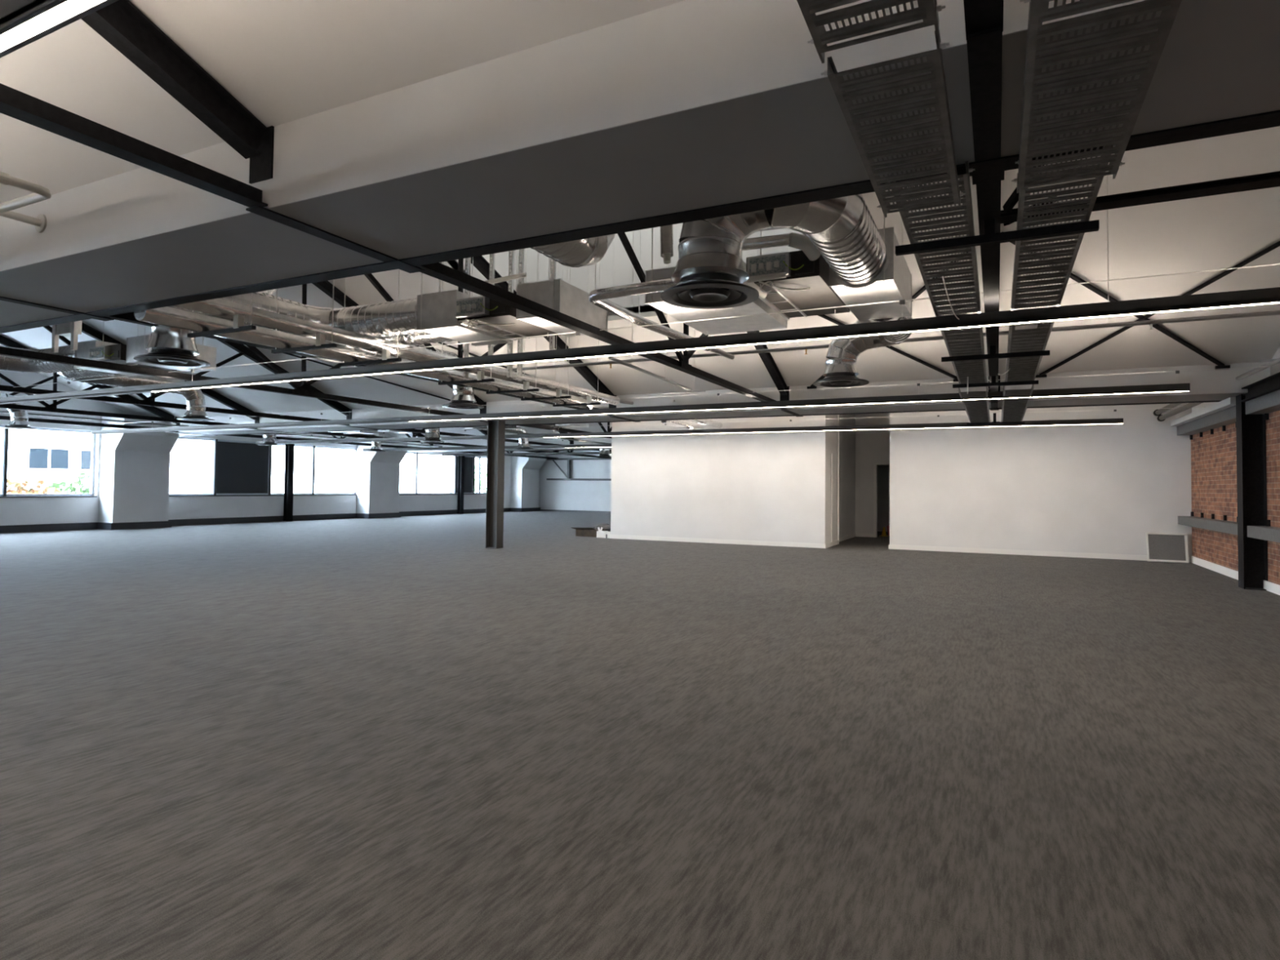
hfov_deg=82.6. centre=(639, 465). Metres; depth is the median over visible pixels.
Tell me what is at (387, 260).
plate
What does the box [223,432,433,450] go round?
roof truss
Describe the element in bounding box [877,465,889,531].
wall
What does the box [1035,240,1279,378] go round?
brace
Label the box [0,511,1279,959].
floor
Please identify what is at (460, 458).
steel column
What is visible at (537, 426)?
roof truss
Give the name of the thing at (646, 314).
trim
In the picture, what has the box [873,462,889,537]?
door frame
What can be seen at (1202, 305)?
diffuser
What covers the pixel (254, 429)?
plate
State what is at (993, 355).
bracket
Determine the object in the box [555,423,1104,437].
diffuser
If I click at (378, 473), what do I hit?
wall pillar
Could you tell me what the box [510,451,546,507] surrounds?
wall pillar
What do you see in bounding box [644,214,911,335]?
air conditioning unit
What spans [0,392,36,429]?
ventilation duct
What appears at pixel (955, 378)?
brace
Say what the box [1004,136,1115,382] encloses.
cable tray
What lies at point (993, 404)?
plate
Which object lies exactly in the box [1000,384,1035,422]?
cable tray
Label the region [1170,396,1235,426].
trim
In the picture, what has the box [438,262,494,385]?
bracket
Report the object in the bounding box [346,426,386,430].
plate
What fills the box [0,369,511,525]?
wall
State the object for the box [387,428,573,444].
roof truss
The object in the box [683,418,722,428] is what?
insulated pipe
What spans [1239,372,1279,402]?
steel beam
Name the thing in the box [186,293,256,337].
bracket
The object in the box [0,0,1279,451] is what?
ceiling
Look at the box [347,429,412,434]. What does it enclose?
strip light
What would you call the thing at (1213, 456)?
wall
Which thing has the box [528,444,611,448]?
strip light
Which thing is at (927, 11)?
cable tray
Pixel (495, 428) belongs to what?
steel column
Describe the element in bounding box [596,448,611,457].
ventilation duct
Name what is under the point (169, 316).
insulated pipe
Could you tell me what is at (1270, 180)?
steel beam
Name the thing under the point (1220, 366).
brace
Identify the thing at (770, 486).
wall
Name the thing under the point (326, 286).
roof truss
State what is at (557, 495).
wall
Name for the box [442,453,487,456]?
strip light
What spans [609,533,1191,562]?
baseboard
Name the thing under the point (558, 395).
bracket
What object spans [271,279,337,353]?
bracket
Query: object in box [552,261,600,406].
bracket
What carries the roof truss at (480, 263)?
attached to the ceiling at (285, 61)
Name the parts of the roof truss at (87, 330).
node plate, plate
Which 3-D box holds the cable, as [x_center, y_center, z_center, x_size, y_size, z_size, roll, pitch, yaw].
[2.208,-1.128,5.141,0.008,0.077,1.302,0,-2,28]
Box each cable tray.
[0,408,186,426]
[276,433,442,447]
[462,426,611,444]
[796,0,945,63]
[821,29,965,217]
[885,160,987,383]
[956,386,991,422]
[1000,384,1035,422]
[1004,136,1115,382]
[1011,0,1182,193]
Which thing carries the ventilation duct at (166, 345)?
attached to the air conditioning unit at (456, 315)
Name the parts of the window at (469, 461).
sill, infill panel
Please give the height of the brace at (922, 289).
1.252 m
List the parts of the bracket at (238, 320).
hanger rod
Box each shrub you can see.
[6,475,62,493]
[38,472,90,493]
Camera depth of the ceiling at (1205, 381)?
12.83 m
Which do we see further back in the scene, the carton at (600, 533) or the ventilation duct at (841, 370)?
the carton at (600, 533)
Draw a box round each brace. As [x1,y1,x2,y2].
[282,352,450,400]
[437,342,586,399]
[807,251,968,389]
[817,314,958,382]
[1000,231,1230,369]
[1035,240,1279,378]
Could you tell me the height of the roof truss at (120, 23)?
2.363 m
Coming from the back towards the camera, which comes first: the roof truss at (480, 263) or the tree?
the tree
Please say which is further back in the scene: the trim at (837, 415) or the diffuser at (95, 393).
the trim at (837, 415)
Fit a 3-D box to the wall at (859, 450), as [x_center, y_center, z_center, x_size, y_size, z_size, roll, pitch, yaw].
[5.803,-0.831,18.672,1.600,5.600,4.670,0,-2,26]
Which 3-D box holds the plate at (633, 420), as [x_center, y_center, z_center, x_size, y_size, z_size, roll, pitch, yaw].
[-0.307,-0.961,15.180,0.130,0.015,1.220,0,-2,26]
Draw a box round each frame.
[51,320,81,352]
[462,248,555,377]
[546,457,611,480]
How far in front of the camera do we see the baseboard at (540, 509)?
38.41 m
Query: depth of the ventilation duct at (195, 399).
12.55 m
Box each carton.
[596,527,607,537]
[604,531,610,537]
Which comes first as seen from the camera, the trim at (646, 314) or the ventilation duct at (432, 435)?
the trim at (646, 314)
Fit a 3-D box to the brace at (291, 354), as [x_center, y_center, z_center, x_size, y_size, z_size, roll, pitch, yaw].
[-6.166,-1.985,15.701,4.792,1.252,0.151,1,-2,-15]
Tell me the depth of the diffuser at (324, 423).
16.71 m
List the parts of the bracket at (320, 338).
hanger rod, hanger rod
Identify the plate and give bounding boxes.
[0,296,114,320]
[177,432,217,435]
[245,205,425,273]
[253,429,295,433]
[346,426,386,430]
[608,416,640,422]
[781,409,802,417]
[990,401,998,410]
[1014,323,1037,329]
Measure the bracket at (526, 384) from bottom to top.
2.224 m
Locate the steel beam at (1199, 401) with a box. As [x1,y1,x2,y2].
[178,400,1220,436]
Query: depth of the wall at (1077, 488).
15.28 m
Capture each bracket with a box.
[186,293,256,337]
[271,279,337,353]
[339,269,401,366]
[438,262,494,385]
[486,251,538,394]
[520,248,571,400]
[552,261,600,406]
[895,218,1099,255]
[941,345,1049,361]
[952,375,1038,387]
[966,413,1024,425]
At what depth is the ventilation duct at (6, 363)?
10.67 m
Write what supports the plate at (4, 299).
attached to the ceiling at (1220, 60)
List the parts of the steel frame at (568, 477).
post, rail, rail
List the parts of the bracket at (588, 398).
hanger rod, hanger rod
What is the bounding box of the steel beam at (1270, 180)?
[1000,164,1279,226]
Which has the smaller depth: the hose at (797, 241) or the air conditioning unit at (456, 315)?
the hose at (797, 241)
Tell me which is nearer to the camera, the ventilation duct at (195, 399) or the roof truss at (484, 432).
the ventilation duct at (195, 399)
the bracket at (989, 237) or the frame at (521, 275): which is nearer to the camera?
the bracket at (989, 237)
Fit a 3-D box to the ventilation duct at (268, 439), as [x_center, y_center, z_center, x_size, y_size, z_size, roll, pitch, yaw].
[-10.047,-1.004,22.037,1.867,0.889,2.212,0,-2,26]
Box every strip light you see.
[0,0,118,57]
[0,263,1279,404]
[68,365,1279,434]
[275,436,425,444]
[381,443,487,450]
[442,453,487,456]
[504,445,518,448]
[504,451,599,455]
[505,414,1123,438]
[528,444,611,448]
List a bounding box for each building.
[0,427,91,493]
[168,439,352,493]
[399,453,486,493]
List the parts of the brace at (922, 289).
foot plate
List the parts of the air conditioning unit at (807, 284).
hanger rod, hanger rod, support rail, hanger rod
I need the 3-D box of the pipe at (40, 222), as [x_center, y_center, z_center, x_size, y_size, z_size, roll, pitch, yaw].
[-4.128,-1.589,4.247,0.120,0.120,1.092,0,-2,26]
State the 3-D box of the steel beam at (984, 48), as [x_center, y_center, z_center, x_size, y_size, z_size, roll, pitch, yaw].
[1.323,-1.313,2.779,0.130,0.015,1.190,0,-2,26]
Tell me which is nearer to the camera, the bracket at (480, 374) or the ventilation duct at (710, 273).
the ventilation duct at (710, 273)
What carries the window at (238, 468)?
in the wall at (13, 511)
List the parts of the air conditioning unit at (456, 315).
hanger rod, hanger rod, hanger rod, support rail, hanger rod, hanger rod, hanger rod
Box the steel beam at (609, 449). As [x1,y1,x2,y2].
[441,448,611,452]
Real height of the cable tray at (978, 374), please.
0.061 m
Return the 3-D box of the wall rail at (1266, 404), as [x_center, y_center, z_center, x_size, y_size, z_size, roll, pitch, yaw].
[6.705,-0.907,6.228,0.230,0.270,9.020,0,-2,26]
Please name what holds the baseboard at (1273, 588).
attached to the wall at (1213, 456)
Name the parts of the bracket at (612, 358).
hanger rod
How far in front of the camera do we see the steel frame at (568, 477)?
38.49 m
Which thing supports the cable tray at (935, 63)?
hanging from the ceiling at (1220, 60)
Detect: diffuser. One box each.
[0,391,150,404]
[96,421,408,434]
[153,302,1279,391]
[408,391,1186,422]
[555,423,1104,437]
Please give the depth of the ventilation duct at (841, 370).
7.92 m
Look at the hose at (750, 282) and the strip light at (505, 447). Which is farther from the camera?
the strip light at (505, 447)
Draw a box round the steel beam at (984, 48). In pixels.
[966,26,1004,185]
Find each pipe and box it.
[0,171,51,213]
[0,210,46,232]
[133,306,608,409]
[172,297,633,404]
[506,170,1279,371]
[587,278,734,359]
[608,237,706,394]
[661,420,703,429]
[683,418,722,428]
[1153,403,1182,416]
[1156,402,1203,421]
[1235,357,1279,380]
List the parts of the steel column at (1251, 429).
plate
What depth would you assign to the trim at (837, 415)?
17.92 m
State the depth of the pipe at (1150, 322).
7.40 m
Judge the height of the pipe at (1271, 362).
0.257 m
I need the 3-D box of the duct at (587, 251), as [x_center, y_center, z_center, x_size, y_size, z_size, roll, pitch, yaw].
[-0.607,-1.826,5.184,0.414,0.680,1.457,0,-2,26]
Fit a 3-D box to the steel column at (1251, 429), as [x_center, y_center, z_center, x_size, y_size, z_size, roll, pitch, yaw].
[8.729,0.370,10.383,0.280,2.768,0.260,0,-2,26]
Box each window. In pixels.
[0,425,97,497]
[168,436,356,497]
[399,452,486,495]
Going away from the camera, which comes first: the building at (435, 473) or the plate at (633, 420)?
the plate at (633, 420)
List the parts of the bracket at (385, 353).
hanger rod, hanger rod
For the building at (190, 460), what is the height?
20.000 m
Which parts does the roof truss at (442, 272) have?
node plate, plate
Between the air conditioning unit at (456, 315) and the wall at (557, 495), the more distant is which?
the wall at (557, 495)
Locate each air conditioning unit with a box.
[416,257,608,346]
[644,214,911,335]
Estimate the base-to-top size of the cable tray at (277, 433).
2.122 m
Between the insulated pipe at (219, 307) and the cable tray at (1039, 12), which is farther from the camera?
the insulated pipe at (219, 307)
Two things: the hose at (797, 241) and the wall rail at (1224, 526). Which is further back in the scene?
the wall rail at (1224, 526)
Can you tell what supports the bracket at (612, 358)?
hanging from the ceiling at (285, 61)
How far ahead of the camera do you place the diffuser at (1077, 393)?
11.19 m
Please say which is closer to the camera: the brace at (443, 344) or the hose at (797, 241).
the hose at (797, 241)
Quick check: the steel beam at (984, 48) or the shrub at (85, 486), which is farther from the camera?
the shrub at (85, 486)
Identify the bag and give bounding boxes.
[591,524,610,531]
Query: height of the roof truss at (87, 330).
2.174 m
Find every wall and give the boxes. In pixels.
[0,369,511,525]
[538,450,611,511]
[610,414,826,543]
[826,413,889,543]
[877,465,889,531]
[889,403,1191,557]
[1191,346,1279,585]
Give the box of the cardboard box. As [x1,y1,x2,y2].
[570,527,605,537]
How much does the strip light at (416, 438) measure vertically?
0.101 m
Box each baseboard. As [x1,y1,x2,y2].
[0,507,540,533]
[540,509,610,512]
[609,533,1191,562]
[1191,555,1279,595]
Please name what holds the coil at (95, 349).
hanging from the ceiling at (285, 61)
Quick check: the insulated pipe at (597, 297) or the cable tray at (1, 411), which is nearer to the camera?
the insulated pipe at (597, 297)
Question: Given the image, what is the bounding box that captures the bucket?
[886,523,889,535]
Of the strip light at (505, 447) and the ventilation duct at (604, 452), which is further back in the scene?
the ventilation duct at (604, 452)
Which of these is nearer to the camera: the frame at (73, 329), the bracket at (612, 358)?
the frame at (73, 329)
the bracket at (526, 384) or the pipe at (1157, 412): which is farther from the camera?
the pipe at (1157, 412)
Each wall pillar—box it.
[97,416,178,523]
[355,437,408,513]
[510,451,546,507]
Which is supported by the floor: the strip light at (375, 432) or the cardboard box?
the cardboard box
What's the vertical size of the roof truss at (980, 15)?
2.363 m
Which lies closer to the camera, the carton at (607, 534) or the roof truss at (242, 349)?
the roof truss at (242, 349)
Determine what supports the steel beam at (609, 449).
attached to the ceiling at (478, 442)
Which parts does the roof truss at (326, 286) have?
node plate, plate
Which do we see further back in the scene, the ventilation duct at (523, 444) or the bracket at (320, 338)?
the ventilation duct at (523, 444)
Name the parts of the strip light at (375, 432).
support rail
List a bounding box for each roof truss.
[0,0,274,207]
[0,280,486,420]
[0,322,259,429]
[0,325,351,426]
[0,334,180,431]
[106,255,616,415]
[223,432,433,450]
[302,428,487,446]
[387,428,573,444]
[417,232,789,408]
[462,450,559,459]
[518,422,611,438]
[524,450,611,458]
[963,0,1003,39]
[976,180,1000,401]
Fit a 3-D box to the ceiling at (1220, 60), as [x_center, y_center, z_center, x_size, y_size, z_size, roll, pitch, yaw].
[-7.375,-1.601,7.007,26.800,0.623,1.010,0,-2,26]
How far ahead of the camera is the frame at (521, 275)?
9.09 m
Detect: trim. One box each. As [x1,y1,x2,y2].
[608,311,668,321]
[831,414,839,544]
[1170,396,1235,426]
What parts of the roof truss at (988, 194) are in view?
plate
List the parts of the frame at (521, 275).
post, post, rail, post, post, post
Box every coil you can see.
[74,320,216,377]
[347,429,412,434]
[515,422,589,429]
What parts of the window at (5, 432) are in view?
sill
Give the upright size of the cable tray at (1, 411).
2.137 m
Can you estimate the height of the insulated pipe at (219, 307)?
0.152 m
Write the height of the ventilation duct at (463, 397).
0.780 m
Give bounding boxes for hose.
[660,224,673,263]
[742,232,820,261]
[742,271,786,298]
[757,227,807,235]
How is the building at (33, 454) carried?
on the ground
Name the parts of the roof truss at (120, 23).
plate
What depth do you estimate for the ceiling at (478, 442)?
28.38 m
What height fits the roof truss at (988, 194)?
2.174 m
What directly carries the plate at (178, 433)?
attached to the ceiling at (1205, 381)
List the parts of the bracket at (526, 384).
hanger rod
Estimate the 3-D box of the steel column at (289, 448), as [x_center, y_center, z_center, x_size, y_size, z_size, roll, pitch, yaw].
[-12.471,0.610,25.865,0.180,2.750,0.240,0,-2,26]
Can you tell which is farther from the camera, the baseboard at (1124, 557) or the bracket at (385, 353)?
the baseboard at (1124, 557)
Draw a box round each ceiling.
[0,0,1279,327]
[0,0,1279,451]
[165,362,1270,435]
[407,436,611,452]
[438,222,803,315]
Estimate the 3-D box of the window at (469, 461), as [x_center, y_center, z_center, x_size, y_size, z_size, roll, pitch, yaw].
[-8.800,0.443,34.100,0.270,1.865,7.100,0,-2,26]
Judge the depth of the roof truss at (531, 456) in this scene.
36.54 m
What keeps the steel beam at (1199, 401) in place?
attached to the ceiling at (1205, 381)
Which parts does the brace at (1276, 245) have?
foot plate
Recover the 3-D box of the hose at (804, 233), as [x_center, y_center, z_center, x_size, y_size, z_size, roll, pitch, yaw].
[0.929,-1.746,5.415,0.829,0.166,0.242,0,-2,7]
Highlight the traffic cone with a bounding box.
[879,527,888,536]
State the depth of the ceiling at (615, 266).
11.91 m
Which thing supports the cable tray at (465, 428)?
hanging from the ceiling at (285, 61)
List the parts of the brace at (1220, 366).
foot plate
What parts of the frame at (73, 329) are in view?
channel post, channel post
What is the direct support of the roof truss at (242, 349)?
attached to the ceiling at (285, 61)
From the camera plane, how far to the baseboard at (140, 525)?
23.36 m
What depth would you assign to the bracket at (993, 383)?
9.05 m
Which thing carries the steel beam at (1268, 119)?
attached to the ceiling at (1220, 60)
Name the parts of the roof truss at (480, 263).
plate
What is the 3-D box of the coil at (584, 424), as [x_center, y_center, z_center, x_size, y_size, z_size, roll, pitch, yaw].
[-2.360,-1.685,19.474,1.712,1.473,1.076,0,-2,26]
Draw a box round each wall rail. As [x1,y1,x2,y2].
[1177,405,1235,439]
[1177,511,1237,534]
[1244,389,1279,419]
[1247,520,1279,542]
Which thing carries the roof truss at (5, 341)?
attached to the ceiling at (285, 61)
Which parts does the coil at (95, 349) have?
hanger rod, hanger rod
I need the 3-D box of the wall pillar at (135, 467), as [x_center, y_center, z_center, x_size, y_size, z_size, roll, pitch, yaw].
[-14.464,0.225,21.050,1.100,3.190,1.520,0,-2,26]
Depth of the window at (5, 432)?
19.20 m
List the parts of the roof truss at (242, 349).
node plate, plate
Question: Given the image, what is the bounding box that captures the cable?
[942,275,959,319]
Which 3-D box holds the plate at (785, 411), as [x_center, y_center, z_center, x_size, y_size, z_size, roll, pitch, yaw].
[2.854,-0.973,13.632,0.130,0.015,1.220,0,-2,26]
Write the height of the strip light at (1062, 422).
0.263 m
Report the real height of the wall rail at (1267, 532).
0.250 m
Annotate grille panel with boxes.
[1146,532,1188,563]
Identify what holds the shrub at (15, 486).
on the ground
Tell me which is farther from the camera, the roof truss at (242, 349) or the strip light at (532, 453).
the strip light at (532, 453)
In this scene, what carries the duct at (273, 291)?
attached to the ceiling at (285, 61)
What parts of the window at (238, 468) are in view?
infill panel, sill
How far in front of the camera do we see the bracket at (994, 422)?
13.46 m
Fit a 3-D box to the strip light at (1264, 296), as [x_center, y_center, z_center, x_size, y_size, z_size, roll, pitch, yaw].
[-6.013,-1.155,9.761,26.220,0.260,0.070,0,-2,26]
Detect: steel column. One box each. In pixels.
[283,444,294,521]
[457,455,464,514]
[485,419,505,548]
[1235,393,1267,590]
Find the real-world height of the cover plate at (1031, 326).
0.015 m
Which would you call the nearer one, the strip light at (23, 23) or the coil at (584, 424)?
the strip light at (23, 23)
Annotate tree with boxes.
[448,463,486,492]
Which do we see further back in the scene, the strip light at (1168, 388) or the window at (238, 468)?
the window at (238, 468)
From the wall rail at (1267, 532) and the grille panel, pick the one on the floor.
the grille panel
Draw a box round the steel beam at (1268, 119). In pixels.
[0,110,1279,333]
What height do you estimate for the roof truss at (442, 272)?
2.174 m
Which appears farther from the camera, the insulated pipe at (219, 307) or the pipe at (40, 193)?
the insulated pipe at (219, 307)
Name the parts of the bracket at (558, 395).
hanger rod, hanger rod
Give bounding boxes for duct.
[0,345,82,373]
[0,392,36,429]
[57,368,214,421]
[133,292,424,367]
[257,288,278,295]
[258,431,347,445]
[334,431,385,451]
[346,332,484,408]
[420,425,511,442]
[481,426,533,449]
[529,234,614,267]
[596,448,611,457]
[660,194,890,309]
[813,316,913,387]
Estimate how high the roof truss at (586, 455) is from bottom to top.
2.063 m
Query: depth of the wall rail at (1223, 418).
12.23 m
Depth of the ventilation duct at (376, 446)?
25.39 m
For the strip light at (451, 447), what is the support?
hanging from the ceiling at (478, 442)
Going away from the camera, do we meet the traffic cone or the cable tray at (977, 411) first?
the cable tray at (977, 411)
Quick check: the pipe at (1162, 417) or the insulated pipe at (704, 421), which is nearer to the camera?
the pipe at (1162, 417)
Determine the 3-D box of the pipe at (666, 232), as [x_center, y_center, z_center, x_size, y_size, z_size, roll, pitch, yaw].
[0.183,-1.748,5.069,0.090,0.708,0.151,1,-2,-13]

